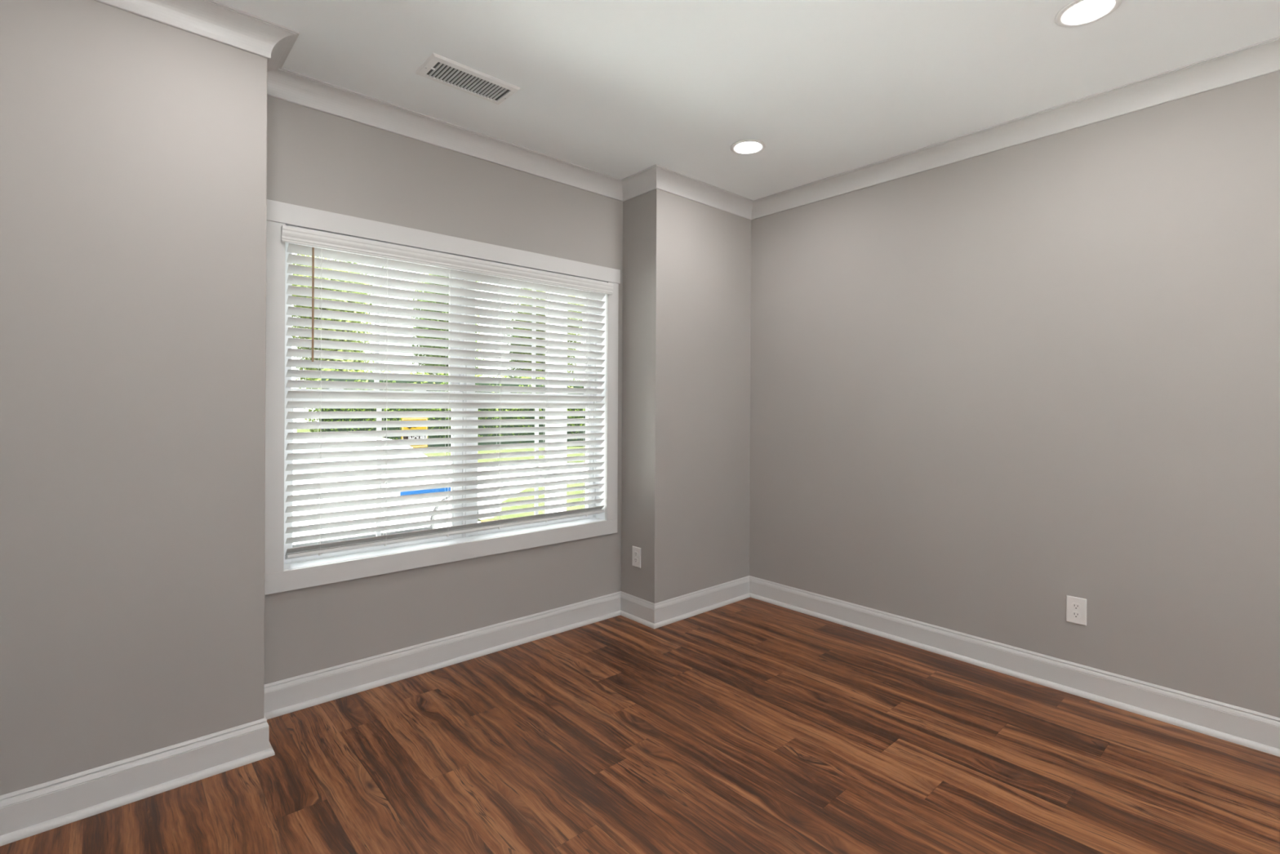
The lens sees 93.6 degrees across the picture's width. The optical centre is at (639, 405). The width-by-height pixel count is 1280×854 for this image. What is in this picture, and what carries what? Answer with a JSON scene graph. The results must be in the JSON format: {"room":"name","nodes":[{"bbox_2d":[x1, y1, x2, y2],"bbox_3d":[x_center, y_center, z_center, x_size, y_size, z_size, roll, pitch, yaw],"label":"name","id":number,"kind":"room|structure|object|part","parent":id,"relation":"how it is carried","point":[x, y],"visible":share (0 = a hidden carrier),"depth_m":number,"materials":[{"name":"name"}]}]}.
{"room":"empty room","nodes":[
{"label":"empty room","id":0,"kind":"room"},
{"bbox_2d":[0,0,267,795],"bbox_3d":[-1.999,-0.048,2.132,1.065,2.745,0.535,0,0,-42],"label":"wall","id":1,"kind":"structure","parent":0,"point":[133,147],"depth_m":2.02,"materials":[{"name":"beige paint"}]},
{"bbox_2d":[0,718,275,846],"bbox_3d":[-1.750,1.256,1.981,0.945,0.139,0.030,0,0,-42],"label":"baseboard","id":2,"kind":"structure","parent":1,"relation":"attached to","point":[28,811],"depth_m":2.01,"materials":[{"name":"white paint"}]},
{"bbox_2d":[93,0,299,58],"bbox_3d":[-1.696,-1.370,1.979,1.004,0.096,0.088,0,0,-42],"label":"trim","id":3,"kind":"structure","parent":1,"relation":"attached to","point":[212,20],"depth_m":2.15,"materials":[{"name":"white paint"}]},
{"bbox_2d":[263,714,273,750],"bbox_3d":[-1.514,1.257,2.404,0.030,0.139,0.347,0,0,-42],"label":"baseboard","id":4,"kind":"structure","parent":1,"relation":"attached to","point":[270,745],"depth_m":2.30,"materials":[{"name":"white paint"}]},
{"bbox_2d":[266,33,299,71],"bbox_3d":[-1.459,-1.369,2.401,0.088,0.096,0.405,0,0,-42],"label":"trim","id":5,"kind":"structure","parent":1,"relation":"attached to","point":[281,51],"depth_m":2.38,"materials":[{"name":"white paint"}]},
{"bbox_2d":[264,95,622,684],"bbox_3d":[-0.948,-0.042,3.280,2.031,2.745,0.218,0,0,-42],"label":"wall","id":6,"kind":"structure","parent":0,"point":[319,160],"depth_m":3.03,"materials":[{"name":"beige paint"}]},
{"bbox_2d":[264,199,620,595],"bbox_3d":[-0.942,-0.032,3.262,1.968,1.673,0.232,0,0,-42],"label":"window","id":7,"kind":"structure","parent":6,"relation":"in","point":[281,574],"depth_m":3.00,"materials":[{"name":"white paint"}]},
{"bbox_3d":[-1.569,-0.035,2.567,0.088,1.497,0.020,0,0,-42],"label":"casing","id":8,"kind":"part","parent":7,"relation":"part of","materials":[{"name":"white paint"}]},
{"bbox_3d":[-1.314,-0.391,3.014,0.855,0.734,0.030,0,0,-42],"label":"sash","id":9,"kind":"part","parent":7,"relation":"part of","materials":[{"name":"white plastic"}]},
{"bbox_3d":[-1.293,0.316,2.986,0.855,0.785,0.030,0,0,-42],"label":"sash","id":10,"kind":"part","parent":7,"relation":"part of","materials":[{"name":"white plastic"}]},
{"bbox_3d":[-0.977,-0.032,3.302,1.774,1.492,0.097,0,0,-42],"label":"frame","id":11,"kind":"part","parent":7,"relation":"part of","materials":[{"name":"white plastic"}]},
{"bbox_3d":[-0.878,0.760,3.185,1.948,0.088,0.020,0,0,-42],"label":"casing","id":12,"kind":"part","parent":7,"relation":"part of","materials":[{"name":"white paint"}]},
{"bbox_3d":[-0.869,-0.824,3.184,1.968,0.088,0.024,0,0,-42],"label":"head casing","id":13,"kind":"part","parent":7,"relation":"part of","materials":[{"name":"white paint"}]},
{"bbox_2d":[280,225,613,559],"bbox_3d":[-0.877,-0.049,3.186,1.808,1.455,0.098,0,0,-42],"label":"blind","id":14,"kind":"object","parent":7,"relation":"attached to","point":[289,233],"visible":1,"depth_m":3.03,"materials":[{"name":"white plastic"}]},
{"bbox_3d":[-1.441,-0.039,2.709,0.009,1.386,0.045,0,0,-45],"label":"ladder cord","id":15,"kind":"part","parent":14,"relation":"part of","materials":[{"name":"white fabric"}]},
{"bbox_3d":[-1.226,-0.038,2.900,0.009,1.386,0.045,0,0,-45],"label":"ladder cord","id":16,"kind":"part","parent":14,"relation":"part of","materials":[{"name":"white fabric"}]},
{"bbox_3d":[-0.890,0.664,3.202,1.748,0.029,0.051,0,0,-42],"label":"rail","id":17,"kind":"part","parent":14,"relation":"part of","materials":[{"name":"white plastic"}]},
{"bbox_3d":[-0.993,-0.037,3.107,0.009,1.386,0.045,0,0,-45],"label":"ladder cord","id":18,"kind":"part","parent":14,"relation":"part of","materials":[{"name":"white fabric"}]},
{"bbox_3d":[-0.773,-0.036,3.303,0.009,1.386,0.045,0,0,-45],"label":"ladder cord","id":19,"kind":"part","parent":14,"relation":"part of","materials":[{"name":"white fabric"}]},
{"bbox_3d":[-0.547,-0.035,3.504,0.009,1.386,0.045,0,0,-45],"label":"ladder cord","id":20,"kind":"part","parent":14,"relation":"part of","materials":[{"name":"white fabric"}]},
{"bbox_3d":[-0.330,-0.034,3.697,0.009,1.386,0.045,0,0,-45],"label":"ladder cord","id":21,"kind":"part","parent":14,"relation":"part of","materials":[{"name":"white fabric"}]},
{"bbox_3d":[-0.647,-0.387,3.607,0.849,0.734,0.030,0,0,-42],"label":"sash","id":22,"kind":"part","parent":7,"relation":"part of","materials":[{"name":"white plastic"}]},
{"bbox_3d":[-0.626,0.319,3.579,0.849,0.785,0.030,0,0,-42],"label":"sash","id":23,"kind":"part","parent":7,"relation":"part of","materials":[{"name":"white plastic"}]},
{"bbox_3d":[-0.178,-0.028,3.804,0.086,1.497,0.020,0,0,-42],"label":"casing","id":24,"kind":"part","parent":7,"relation":"part of","materials":[{"name":"white paint"}]},
{"bbox_2d":[263,591,621,719],"bbox_3d":[-0.871,1.260,3.187,2.030,0.139,0.030,0,0,-42],"label":"baseboard","id":25,"kind":"structure","parent":6,"relation":"attached to","point":[293,694],"depth_m":3.00,"materials":[{"name":"white paint"}]},
{"bbox_2d":[266,67,622,201],"bbox_3d":[-0.839,-1.365,3.165,2.030,0.096,0.088,0,0,-42],"label":"trim","id":26,"kind":"structure","parent":6,"relation":"attached to","point":[290,86],"depth_m":2.99,"materials":[{"name":"white paint"}]},
{"bbox_2d":[0,597,1279,853],"bbox_3d":[1.168,1.341,0.892,3.862,0.001,6.172,0,0,-42],"label":"floor","id":27,"kind":"structure","parent":0,"point":[749,725],"depth_m":2.23,"materials":[{"name":"brown wood"}]},
{"bbox_2d":[621,188,751,603],"bbox_3d":[0.315,-0.036,4.190,1.065,2.745,0.535,0,0,-42],"label":"wall","id":28,"kind":"structure","parent":0,"point":[686,305],"depth_m":3.84,"materials":[{"name":"beige paint"}]},
{"bbox_2d":[631,546,640,568],"bbox_3d":[-0.024,0.945,3.756,0.008,0.124,0.079,0,0,-42],"label":"wall outlet","id":29,"kind":"object","parent":28,"relation":"attached to","point":[636,550],"visible":1,"depth_m":3.75,"materials":[{"name":"white plastic"}]},
{"bbox_2d":[620,591,654,628],"bbox_3d":[-0.019,1.265,3.733,0.030,0.139,0.347,0,0,-42],"label":"baseboard","id":30,"kind":"structure","parent":28,"relation":"attached to","point":[637,609],"depth_m":3.73,"materials":[{"name":"white paint"}]},
{"bbox_2d":[621,164,656,201],"bbox_3d":[-0.008,-1.361,3.691,0.088,0.096,0.405,0,0,-42],"label":"trim","id":31,"kind":"structure","parent":28,"relation":"attached to","point":[642,182],"depth_m":3.70,"materials":[{"name":"white paint"}]},
{"bbox_2d":[653,575,750,628],"bbox_3d":[0.428,1.267,3.918,0.945,0.139,0.030,0,0,-42],"label":"baseboard","id":32,"kind":"structure","parent":28,"relation":"attached to","point":[673,610],"depth_m":3.88,"materials":[{"name":"white paint"}]},
{"bbox_2d":[656,164,753,219],"bbox_3d":[0.439,-1.359,3.877,1.004,0.096,0.088,0,0,-42],"label":"trim","id":33,"kind":"structure","parent":28,"relation":"attached to","point":[668,180],"depth_m":3.85,"materials":[{"name":"white paint"}]},
{"bbox_2d":[213,0,1279,200],"bbox_3d":[1.160,-1.464,0.917,4.162,0.120,6.540,0,0,-42],"label":"ceiling","id":34,"kind":"structure","parent":0,"point":[620,89],"depth_m":2.47,"materials":[{"name":"paint"}]},
{"bbox_2d":[413,53,520,104],"bbox_3d":[-0.744,-1.406,2.614,0.401,0.014,0.197,0,0,-42],"label":"ceiling vent","id":35,"kind":"object","parent":34,"relation":"in","point":[437,68],"visible":1,"depth_m":2.60,"materials":[{"name":"white metal"}]},
{"bbox_2d":[730,139,765,155],"bbox_3d":[0.588,-1.403,3.269,0.191,0.006,0.191,0,0,-42],"label":"recessed light","id":36,"kind":"object","parent":34,"relation":"in","point":[744,147],"visible":1,"depth_m":3.26,"materials":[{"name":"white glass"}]},
{"bbox_2d":[1054,0,1122,27],"bbox_3d":[1.586,-1.399,2.129,0.191,0.006,0.191,0,0,-42],"label":"recessed light","id":37,"kind":"object","parent":34,"relation":"in","point":[1077,13],"visible":1,"depth_m":2.14,"materials":[{"name":"white plastic"}]},
{"bbox_2d":[749,70,1279,717],"bbox_3d":[2.829,-0.023,2.050,0.150,2.745,6.005,0,0,-42],"label":"wall","id":38,"kind":"structure","parent":0,"point":[989,390],"depth_m":2.89,"materials":[{"name":"beige paint"}]},
{"bbox_2d":[749,575,1279,756],"bbox_3d":[2.705,1.279,2.046,0.030,0.139,5.854,0,0,-42],"label":"baseboard","id":39,"kind":"structure","parent":38,"relation":"attached to","point":[1249,728],"depth_m":2.87,"materials":[{"name":"white paint"}]},
{"bbox_2d":[751,35,1279,220],"bbox_3d":[2.697,-1.348,2.027,0.088,0.096,5.854,0,0,-42],"label":"trim","id":40,"kind":"structure","parent":38,"relation":"attached to","point":[1263,58],"depth_m":2.86,"materials":[{"name":"white paint"}]},
{"bbox_2d":[1066,595,1086,626],"bbox_3d":[2.041,0.958,2.812,0.008,0.124,0.079,0,0,-42],"label":"wall outlet","id":41,"kind":"object","parent":38,"relation":"attached to","point":[1076,607],"visible":1,"depth_m":2.81,"materials":[{"name":"white plastic"}]},
{"bbox_2d":[1071,610,1080,617],"bbox_3d":[2.039,0.977,2.810,0.003,0.029,0.036,0,0,-42],"label":"receptacle","id":42,"kind":"object","parent":41,"relation":"attached to","point":[1075,614],"depth_m":2.81,"materials":[{"name":"white plastic"}]},
{"bbox_2d":[1071,602,1080,609],"bbox_3d":[2.039,0.938,2.810,0.003,0.029,0.036,0,0,-42],"label":"receptacle","id":43,"kind":"object","parent":41,"relation":"attached to","point":[1075,606],"depth_m":2.81,"materials":[{"name":"white plastic"}]},
{"label":"outside","id":44,"kind":"structure","parent":0,"visible":0},
{"bbox_2d":[297,428,585,462],"bbox_3d":[-18.199,1.638,27.984,70.000,0.050,54.000,0,0,-42],"label":"lawn","id":45,"kind":"structure","parent":44,"point":[307,429],"depth_m":20.93,"materials":[{"name":"green plant"}]},
{"bbox_2d":[293,408,297,432],"bbox_3d":[-16.005,-0.046,20.560,6.600,3.400,6.600,0,0,-42],"label":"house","id":46,"kind":"structure","parent":45,"relation":"on","point":[294,409],"depth_m":20.36,"materials":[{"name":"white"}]},
{"bbox_2d":[291,253,373,409],"bbox_3d":[-14.358,-2.927,27.824,3.620,9.185,4.291,0,0,-38],"label":"leafy tree","id":47,"kind":"object","parent":45,"relation":"on","point":[302,317],"visible":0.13,"depth_m":27.03,"materials":[{"name":"green plant"}]},
{"bbox_2d":[310,258,390,380],"bbox_3d":[-16.396,-4.020,33.742,4.212,11.350,4.342,0,0,-42],"label":"leafy tree","id":48,"kind":"object","parent":45,"relation":"on","point":[373,362],"visible":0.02,"depth_m":33.59,"materials":[{"name":"green plant"}]},
{"bbox_2d":[408,273,478,374],"bbox_3d":[-11.711,-3.793,35.358,3.978,10.944,4.036,0,0,-42],"label":"leafy tree","id":49,"kind":"object","parent":45,"relation":"on","point":[424,273],"visible":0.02,"depth_m":34.59,"materials":[{"name":"green plant"}]},
{"bbox_2d":[302,368,585,447],"bbox_3d":[-0.401,0.172,26.509,25.705,3.296,1.737,0,0,-18],"label":"hedge","id":50,"kind":"object","parent":45,"relation":"on","point":[325,369],"visible":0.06,"depth_m":23.60,"materials":[{"name":"green plant"}]},
{"bbox_2d":[411,273,486,376],"bbox_3d":[-9.377,-3.234,29.588,3.659,9.849,4.273,0,0,-23],"label":"leafy tree","id":51,"kind":"object","parent":45,"relation":"on","point":[428,355],"visible":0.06,"depth_m":28.64,"materials":[{"name":"green plant"}]},
{"bbox_2d":[502,288,569,378],"bbox_3d":[-6.466,-3.879,37.128,4.086,11.169,3.970,0,0,-37],"label":"leafy tree","id":52,"kind":"object","parent":45,"relation":"on","point":[522,369],"visible":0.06,"depth_m":36.32,"materials":[{"name":"green plant"}]},
{"bbox_2d":[515,288,584,378],"bbox_3d":[-4.515,-2.603,31.499,3.762,8.638,4.519,0,0,-35],"label":"leafy tree","id":53,"kind":"object","parent":45,"relation":"on","point":[539,370],"visible":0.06,"depth_m":30.87,"materials":[{"name":"green plant"}]},
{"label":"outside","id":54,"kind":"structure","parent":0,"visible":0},
{"bbox_2d":[477,482,585,520],"bbox_3d":[-1.464,1.723,11.401,1.838,0.050,4.985,0,0,3],"label":"lawn","id":55,"kind":"structure","parent":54,"point":[503,508],"depth_m":10.36,"materials":[{"name":"green plant"}]},
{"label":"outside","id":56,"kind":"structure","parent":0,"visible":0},
{"bbox_3d":[10.954,1.941,-12.331,80.000,0.300,47.000,0,0,-42],"label":"patio","id":57,"kind":"object","parent":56,"visible":0},
{"bbox_2d":[480,519,498,522],"bbox_3d":[-1.322,1.713,7.724,1.259,0.050,2.843,0,0,-18],"label":"garden bed","id":58,"kind":"object","parent":57,"relation":"on","point":[482,520],"visible":0.07,"depth_m":8.82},
{"bbox_2d":[544,292,567,513],"bbox_3d":[-0.749,0.081,5.356,0.200,3.300,0.200,0,0,-42],"label":"porch column","id":59,"kind":"structure","parent":57,"relation":"on","point":[549,503],"depth_m":5.30,"materials":[{"name":"white plastic"}]},
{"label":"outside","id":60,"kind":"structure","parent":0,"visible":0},
{"bbox_2d":[292,418,585,547],"bbox_3d":[-21.440,1.776,39.153,100.000,0.300,73.000,0,0,-42],"label":"pavement","id":61,"kind":"structure","parent":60,"point":[508,483],"depth_m":13.85,"materials":[{"name":"concrete"}]},
{"bbox_2d":[293,436,501,544],"bbox_3d":[-3.829,1.030,7.305,3.843,1.368,2.080,0,0,-42],"label":"parked car","id":62,"kind":"object","parent":61,"relation":"on","point":[328,460],"visible":0.2,"depth_m":6.83,"materials":[{"name":"white paint"}]},
{"bbox_2d":[429,462,443,472],"bbox_3d":[-2.455,0.748,7.241,0.120,0.110,0.160,0,0,-42],"label":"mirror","id":63,"kind":"object","parent":62,"relation":"attached to","point":[431,464],"depth_m":7.19,"materials":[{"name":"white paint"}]},
{"bbox_2d":[400,426,427,430],"bbox_3d":[-3.768,0.378,10.031,0.018,0.042,0.487,0,0,36],"label":"sign","id":64,"kind":"object","parent":61,"relation":"on","point":[402,428],"depth_m":10.01,"materials":[{"name":"yellow paint"}]},
{"bbox_2d":[400,435,427,439],"bbox_3d":[-3.768,0.529,10.032,0.018,0.051,0.487,0,0,36],"label":"sign","id":65,"kind":"object","parent":61,"relation":"on","point":[414,437],"depth_m":10.01,"materials":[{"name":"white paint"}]},
{"bbox_2d":[401,417,427,420],"bbox_3d":[-3.763,0.227,10.037,0.018,0.034,0.472,0,0,36],"label":"sign","id":66,"kind":"object","parent":61,"relation":"on","point":[402,419],"depth_m":10.03,"materials":[{"name":"yellow paint"}]},
{"bbox_2d":[408,444,427,448],"bbox_3d":[-3.725,0.681,10.092,0.018,0.048,0.339,0,0,36],"label":"sign","id":67,"kind":"object","parent":61,"relation":"on","point":[412,446],"depth_m":10.09,"materials":[{"name":"yellow paint"}]}
]}

